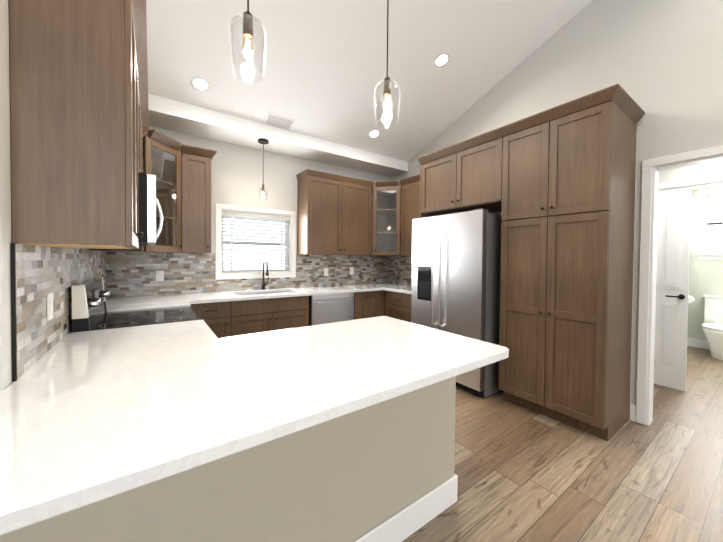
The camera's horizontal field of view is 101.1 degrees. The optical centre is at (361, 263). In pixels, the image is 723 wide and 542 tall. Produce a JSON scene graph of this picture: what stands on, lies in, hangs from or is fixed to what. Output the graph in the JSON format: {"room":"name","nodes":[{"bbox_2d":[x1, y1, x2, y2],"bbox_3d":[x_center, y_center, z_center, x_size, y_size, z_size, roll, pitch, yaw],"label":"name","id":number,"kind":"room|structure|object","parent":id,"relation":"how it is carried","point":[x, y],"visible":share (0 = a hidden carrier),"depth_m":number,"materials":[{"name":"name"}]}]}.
{"room":"kitchen","nodes":[
{"label":"kitchen","id":0,"kind":"room"},
{"bbox_2d":[0,0,92,390],"bbox_3d":[-3.486,-1.003,0.823,4.000,4.600,2.680,0,1,-35],"label":"wall","id":1,"kind":"structure","parent":0,"point":[5,279],"depth_m":0.93,"materials":[{"name":"grey paint"}]},
{"bbox_2d":[10,243,106,381],"bbox_3d":[-1.818,0.117,1.943,0.010,0.489,2.400,0,1,-35],"label":"tile backsplash","id":2,"kind":"structure","parent":1,"relation":"attached to","point":[38,273],"depth_m":1.20,"materials":[{"name":"tile"}]},
{"bbox_2d":[47,292,52,320],"bbox_3d":[-1.347,0.187,1.289,0.008,0.114,0.070,0,1,-35],"label":"electrical outlet plate","id":3,"kind":"object","parent":2,"relation":"attached to","point":[50,295],"depth_m":1.28,"materials":[{"name":"white plastic"}]},
{"bbox_2d":[9,0,140,250],"bbox_3d":[-1.232,-0.614,1.369,0.310,1.080,0.798,0,1,-35],"label":"upper cabinet","id":4,"kind":"object","parent":1,"relation":"attached to","point":[79,116],"depth_m":1.05,"materials":[{"name":"brown wood"}]},
{"bbox_2d":[46,320,213,353],"bbox_3d":[-1.141,0.392,1.540,0.647,0.037,0.539,0,1,-35],"label":"countertop","id":5,"kind":"structure","parent":1,"relation":"attached to","point":[86,340],"depth_m":1.54,"materials":[{"name":"stone"}]},
{"bbox_2d":[141,96,144,172],"bbox_3d":[-1.645,-0.855,1.953,0.310,0.626,0.760,0,1,-35],"label":"upper cabinet","id":6,"kind":"object","parent":1,"relation":"attached to","point":[142,97],"depth_m":2.30,"materials":[{"name":"brown wood"}]},
{"bbox_2d":[139,172,162,245],"bbox_3d":[-1.593,-0.333,2.002,0.442,0.410,0.756,0,1,-35],"label":"microwave","id":7,"kind":"object","parent":6,"relation":"attached to","point":[148,200],"visible":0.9,"depth_m":1.77,"materials":[{"name":"silver metal"}]},
{"bbox_2d":[106,298,195,311],"bbox_3d":[-1.802,0.370,2.478,0.648,0.037,0.225,0,1,-35],"label":"countertop","id":8,"kind":"structure","parent":1,"relation":"attached to","point":[164,302],"depth_m":2.52,"materials":[{"name":"stone"}]},
{"bbox_2d":[0,376,455,541],"bbox_3d":[-1.924,0.877,0.124,5.735,0.892,0.335,0,1,-35],"label":"wall","id":9,"kind":"structure","parent":0,"point":[352,476],"depth_m":1.12,"materials":[{"name":"beige paint"}]},
{"bbox_2d":[0,316,508,535],"bbox_3d":[-1.912,0.412,0.097,5.727,0.037,0.930,0,1,-35],"label":"countertop","id":10,"kind":"structure","parent":9,"relation":"on","point":[89,417],"depth_m":0.88,"materials":[{"name":"stone"}]},
{"bbox_2d":[353,473,457,541],"bbox_3d":[-1.855,1.253,0.042,5.749,0.145,0.134,0,1,-35],"label":"baseboard","id":11,"kind":"structure","parent":9,"relation":"attached to","point":[407,521],"depth_m":1.45,"materials":[{"name":"white"}]},
{"bbox_2d":[149,126,389,294],"bbox_3d":[-1.011,-0.341,4.065,3.779,3.200,0.140,0,1,-35],"label":"wall","id":12,"kind":"structure","parent":0,"point":[236,175],"depth_m":3.72,"materials":[{"name":"grey paint"}]},
{"bbox_2d":[103,129,181,252],"bbox_3d":[-2.077,-0.647,2.838,0.621,1.080,0.620,0,1,-35],"label":"upper cabinet","id":13,"kind":"object","parent":12,"relation":"attached to","point":[162,157],"visible":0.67,"depth_m":2.92,"materials":[{"name":"brown wood"}]},
{"bbox_2d":[181,144,216,252],"bbox_3d":[-1.767,-0.652,3.213,0.318,1.080,0.365,0,1,-35],"label":"upper cabinet","id":14,"kind":"object","parent":12,"relation":"attached to","point":[196,193],"visible":0.98,"depth_m":3.09,"materials":[{"name":"brown wood"}]},
{"bbox_2d":[106,252,388,296],"bbox_3d":[-1.021,0.106,3.978,3.643,0.449,0.008,0,1,-35],"label":"tile backsplash","id":15,"kind":"structure","parent":12,"relation":"attached to","point":[130,273],"depth_m":3.41,"materials":[{"name":"tile"}]},
{"bbox_2d":[156,271,163,280],"bbox_3d":[-2.150,0.136,3.172,0.070,0.114,0.008,0,1,-35],"label":"electrical outlet plate","id":16,"kind":"object","parent":15,"relation":"attached to","point":[159,275],"depth_m":3.17,"materials":[{"name":"white plastic"}]},
{"bbox_2d":[324,268,327,275],"bbox_3d":[-0.513,0.129,4.327,0.070,0.114,0.008,0,1,-35],"label":"electrical outlet plate","id":17,"kind":"object","parent":15,"relation":"attached to","point":[325,269],"depth_m":4.32,"materials":[{"name":"white plastic"}]},
{"bbox_2d":[215,204,295,279],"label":"kitchen window","id":18,"kind":"structure","parent":12,"relation":"in","point":[219,258],"depth_m":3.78,"materials":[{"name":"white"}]},
{"bbox_2d":[222,211,289,272],"bbox_3d":[-1.332,-0.254,3.808,0.847,0.748,0.063,0,1,-35],"label":"window blinds","id":19,"kind":"object","parent":18,"relation":"attached to","point":[231,215],"visible":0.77,"depth_m":3.77,"materials":[{"name":"white plastic"}]},
{"bbox_2d":[105,282,411,303],"bbox_3d":[-0.835,0.356,3.716,3.655,0.037,0.658,0,1,-35],"label":"countertop","id":20,"kind":"structure","parent":12,"relation":"attached to","point":[220,296],"depth_m":3.36,"materials":[{"name":"stone"}]},
{"bbox_2d":[261,260,268,289],"bbox_3d":[-1.177,0.149,3.696,0.096,0.370,0.201,0,1,-35],"label":"faucet","id":21,"kind":"object","parent":20,"relation":"on","point":[263,282],"visible":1,"depth_m":3.73,"materials":[{"name":"metal"}]},
{"bbox_2d":[239,291,291,295],"bbox_3d":[-1.108,0.472,3.533,0.738,0.192,0.408,0,1,-35],"label":"sink basin","id":22,"kind":"object","parent":20,"relation":"in","point":[265,293],"depth_m":3.71,"materials":[{"name":"silver metal"}]},
{"bbox_2d":[296,169,372,254],"bbox_3d":[-0.359,-0.658,4.214,1.057,1.080,0.352,0,1,-35],"label":"upper cabinet","id":23,"kind":"object","parent":12,"relation":"attached to","point":[334,214],"visible":1,"depth_m":4.04,"materials":[{"name":"brown wood"}]},
{"bbox_2d":[372,180,404,255],"bbox_3d":[0.403,-0.659,4.587,0.621,1.080,0.620,0,1,-35],"label":"upper cabinet","id":24,"kind":"object","parent":12,"relation":"attached to","point":[386,218],"visible":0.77,"depth_m":4.40,"materials":[{"name":"brown wood"}]},
{"bbox_2d":[148,93,407,176],"bbox_3d":[-0.928,-1.586,3.837,3.659,0.300,0.560,0,1,-35],"label":"ceiling","id":25,"kind":"structure","parent":0,"point":[173,115],"depth_m":3.45,"materials":[{"name":"white paint"}]},
{"bbox_2d":[258,138,268,200],"bbox_3d":[-1.147,-1.078,3.474,0.120,0.704,0.120,0,1,-35],"label":"light","id":26,"kind":"object","parent":25,"relation":"hanging from","point":[262,141],"visible":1,"depth_m":3.47,"materials":[{"name":"clear glass"}]},
{"bbox_2d":[146,0,591,161],"bbox_3d":[0.266,-3.184,-1.234,7.779,3.419,9.080,0,1,-35],"label":"ceiling","id":27,"kind":"structure","parent":0,"point":[324,72],"depth_m":2.80,"materials":[{"name":"white paint"}]},
{"bbox_2d":[190,76,210,91],"bbox_3d":[-1.496,-1.662,2.765,0.170,0.061,0.161,0,1,-35],"label":"recessed light","id":28,"kind":"object","parent":27,"relation":"in","point":[199,84],"visible":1,"depth_m":2.76,"materials":[{"name":"white plastic"}]},
{"bbox_2d":[228,0,266,82],"bbox_3d":[-0.415,-1.521,1.091,0.134,1.642,0.134,0,1,-35],"label":"light","id":29,"kind":"object","parent":27,"relation":"hanging from","point":[247,22],"visible":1,"depth_m":1.09,"materials":[{"name":"clear glass"}]},
{"bbox_2d":[263,112,295,129],"bbox_3d":[-0.931,-1.604,3.375,0.320,0.065,0.163,0,1,-35],"label":"ceiling vent","id":30,"kind":"object","parent":27,"relation":"in","point":[279,121],"visible":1,"depth_m":3.36,"materials":[{"name":"white metal"}]},
{"bbox_2d":[368,129,380,137],"bbox_3d":[0.167,-1.685,3.879,0.170,0.061,0.161,0,1,-35],"label":"recessed light","id":31,"kind":"object","parent":27,"relation":"in","point":[374,133],"visible":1,"depth_m":3.88,"materials":[{"name":"white plastic"}]},
{"bbox_2d":[374,0,399,127],"bbox_3d":[0.133,-1.524,1.478,0.134,1.642,0.134,0,1,-35],"label":"light","id":32,"kind":"object","parent":27,"relation":"hanging from","point":[386,89],"visible":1,"depth_m":1.48,"materials":[{"name":"clear glass"}]},
{"bbox_2d":[433,52,449,67],"bbox_3d":[0.811,-2.051,3.010,0.170,0.061,0.161,0,1,-35],"label":"recessed light","id":33,"kind":"object","parent":27,"relation":"in","point":[441,60],"visible":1,"depth_m":3.01,"materials":[{"name":"white plastic"}]},
{"bbox_2d":[390,0,722,418],"bbox_3d":[3.269,-1.804,1.161,0.120,6.300,9.480,0,1,-35],"label":"wall","id":34,"kind":"structure","parent":0,"point":[660,62],"depth_m":2.47,"materials":[{"name":"grey paint"}]},
{"bbox_2d":[384,286,411,293],"bbox_3d":[0.754,0.363,4.056,0.667,0.037,0.593,0,1,-35],"label":"countertop","id":35,"kind":"structure","parent":34,"relation":"attached to","point":[401,289],"depth_m":4.02,"materials":[{"name":"stone"}]},
{"bbox_2d":[389,256,411,284],"bbox_3d":[0.836,0.112,4.513,0.008,0.449,1.257,0,1,-35],"label":"tile backsplash","id":36,"kind":"structure","parent":34,"relation":"attached to","point":[400,269],"depth_m":4.80,"materials":[{"name":"tile"}]},
{"bbox_2d":[399,174,419,255],"bbox_3d":[0.878,-0.647,4.135,0.365,1.080,0.666,0,1,-35],"label":"upper cabinet","id":37,"kind":"object","parent":34,"relation":"attached to","point":[410,198],"visible":0.19,"depth_m":4.20,"materials":[{"name":"brown wood"}]},
{"bbox_2d":[421,128,500,215],"bbox_3d":[1.267,-0.921,3.351,0.630,0.665,1.009,0,1,-35],"label":"upper cabinet","id":38,"kind":"object","parent":34,"relation":"attached to","point":[465,176],"depth_m":3.12,"materials":[{"name":"brown wood"}]},
{"bbox_2d":[630,404,635,421],"bbox_3d":[2.267,1.250,2.485,0.014,0.130,0.037,0,1,-35],"label":"baseboard","id":39,"kind":"structure","parent":34,"relation":"attached to","point":[632,412],"depth_m":2.48,"materials":[{"name":"white"}]},
{"bbox_2d":[636,145,722,424],"bbox_3d":[2.725,0.253,1.946,0.156,2.150,1.330,0,1,-35],"label":"trim","id":40,"kind":"structure","parent":34,"relation":"attached to","point":[647,292],"depth_m":2.41,"materials":[{"name":"white wood"}]},
{"bbox_2d":[402,346,722,541],"bbox_3d":[1.780,1.375,0.310,12.000,0.050,9.680,0,1,-35],"label":"floor","id":41,"kind":"structure","parent":0,"point":[523,474],"depth_m":1.86,"materials":[{"name":"brown wood"}]},
{"bbox_2d":[72,277,199,332],"bbox_3d":[-1.491,0.691,2.099,0.675,1.160,0.758,0,1,-35],"label":"range","id":42,"kind":"object","parent":41,"relation":"on","point":[89,311],"visible":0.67,"depth_m":1.91,"materials":[{"name":"grey"}]},
{"bbox_2d":[191,290,384,337],"bbox_3d":[-0.840,0.821,3.725,3.653,0.892,0.654,0,1,-35],"label":"base cabinet","id":43,"kind":"object","parent":41,"relation":"on","point":[230,318],"visible":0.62,"depth_m":3.23,"materials":[{"name":"brown wood"}]},
{"bbox_2d":[309,292,353,325],"bbox_3d":[-0.507,0.820,3.949,0.610,0.891,0.671,0,1,-35],"label":"dishwasher","id":44,"kind":"object","parent":41,"relation":"on","point":[328,308],"visible":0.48,"depth_m":3.69,"materials":[{"name":"grey metal"}]},
{"bbox_2d":[384,290,410,321],"bbox_3d":[0.741,0.827,4.090,0.654,0.892,0.636,0,1,-35],"label":"base cabinet","id":45,"kind":"object","parent":41,"relation":"on","point":[397,305],"visible":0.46,"depth_m":3.95,"materials":[{"name":"brown wood"}]},
{"bbox_2d":[411,208,501,397],"bbox_3d":[1.137,0.385,3.345,0.823,1.810,0.920,0,1,-35],"label":"fridge","id":46,"kind":"object","parent":41,"relation":"on","point":[456,264],"visible":0.73,"depth_m":2.95,"materials":[{"name":"grey metal"}]},
{"bbox_2d":[497,88,640,440],"bbox_3d":[1.781,0.036,2.629,0.630,2.544,0.798,0,1,-35],"label":"tall cabinet","id":47,"kind":"object","parent":41,"relation":"on","point":[555,186],"depth_m":2.36,"materials":[{"name":"brown wood"}]},
{"bbox_2d":[702,294,722,359],"bbox_3d":[5.047,0.890,4.144,0.730,0.835,0.430,0,1,-35],"label":"toilet","id":48,"kind":"object","parent":41,"relation":"on","point":[712,326],"visible":1,"depth_m":4.20,"materials":[{"name":"white ceramic"}]},
{"bbox_2d":[660,189,691,337],"bbox_3d":[4.191,0.002,4.058,2.470,2.600,0.120,0,1,-35],"label":"wall","id":49,"kind":"structure","parent":0,"point":[690,236],"depth_m":4.62,"materials":[{"name":"grey paint"}]},
{"bbox_2d":[688,296,693,302],"bbox_3d":[4.724,0.526,4.303,0.160,0.100,0.110,0,1,-35],"label":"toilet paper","id":50,"kind":"object","parent":49,"relation":"attached to","point":[690,299],"visible":0.52,"depth_m":4.25,"materials":[{"name":"white paper"}]},
{"bbox_2d":[659,161,722,189],"bbox_3d":[4.020,0.037,2.053,0.120,2.600,10.000,0,1,-35],"label":"wall","id":51,"kind":"structure","parent":0,"point":[694,171],"depth_m":2.97,"materials":[{"name":"grey paint"}]},
{"bbox_2d":[654,191,691,390],"bbox_3d":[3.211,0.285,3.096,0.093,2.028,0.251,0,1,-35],"label":"bathroom door","id":52,"kind":"structure","parent":51,"relation":"in","point":[672,285],"depth_m":3.09,"materials":[{"name":"white wood"}]},
{"bbox_2d":[659,175,722,194],"bbox_3d":[3.444,0.242,2.872,0.156,2.150,1.014,0,1,-35],"label":"door frame","id":53,"kind":"structure","parent":51,"relation":"attached to","point":[710,181],"depth_m":2.97,"materials":[{"name":"white wood"}]},
{"bbox_2d":[688,185,722,339],"bbox_3d":[5.900,0.023,3.673,0.120,2.600,2.480,0,1,-35],"label":"wall","id":54,"kind":"structure","parent":0,"point":[706,276],"depth_m":4.58,"materials":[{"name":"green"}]},
{"bbox_2d":[690,338,709,349],"bbox_3d":[5.835,1.258,3.656,0.014,0.130,2.480,0,1,-35],"label":"baseboard","id":55,"kind":"structure","parent":54,"relation":"attached to","point":[697,343],"depth_m":4.57,"materials":[{"name":"white"}]},
{"bbox_2d":[697,187,722,259],"bbox_3d":[5.427,-0.577,4.279,0.150,1.070,0.780,0,1,-35],"label":"bathroom window","id":56,"kind":"structure","parent":54,"relation":"in","point":[703,230],"depth_m":4.53,"materials":[{"name":"white"}]},
{"label":"outside","id":57,"kind":"structure","parent":0,"visible":0},
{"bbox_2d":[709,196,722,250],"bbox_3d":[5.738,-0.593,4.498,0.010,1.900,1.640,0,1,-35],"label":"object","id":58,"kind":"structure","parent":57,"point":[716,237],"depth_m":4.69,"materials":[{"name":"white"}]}
]}

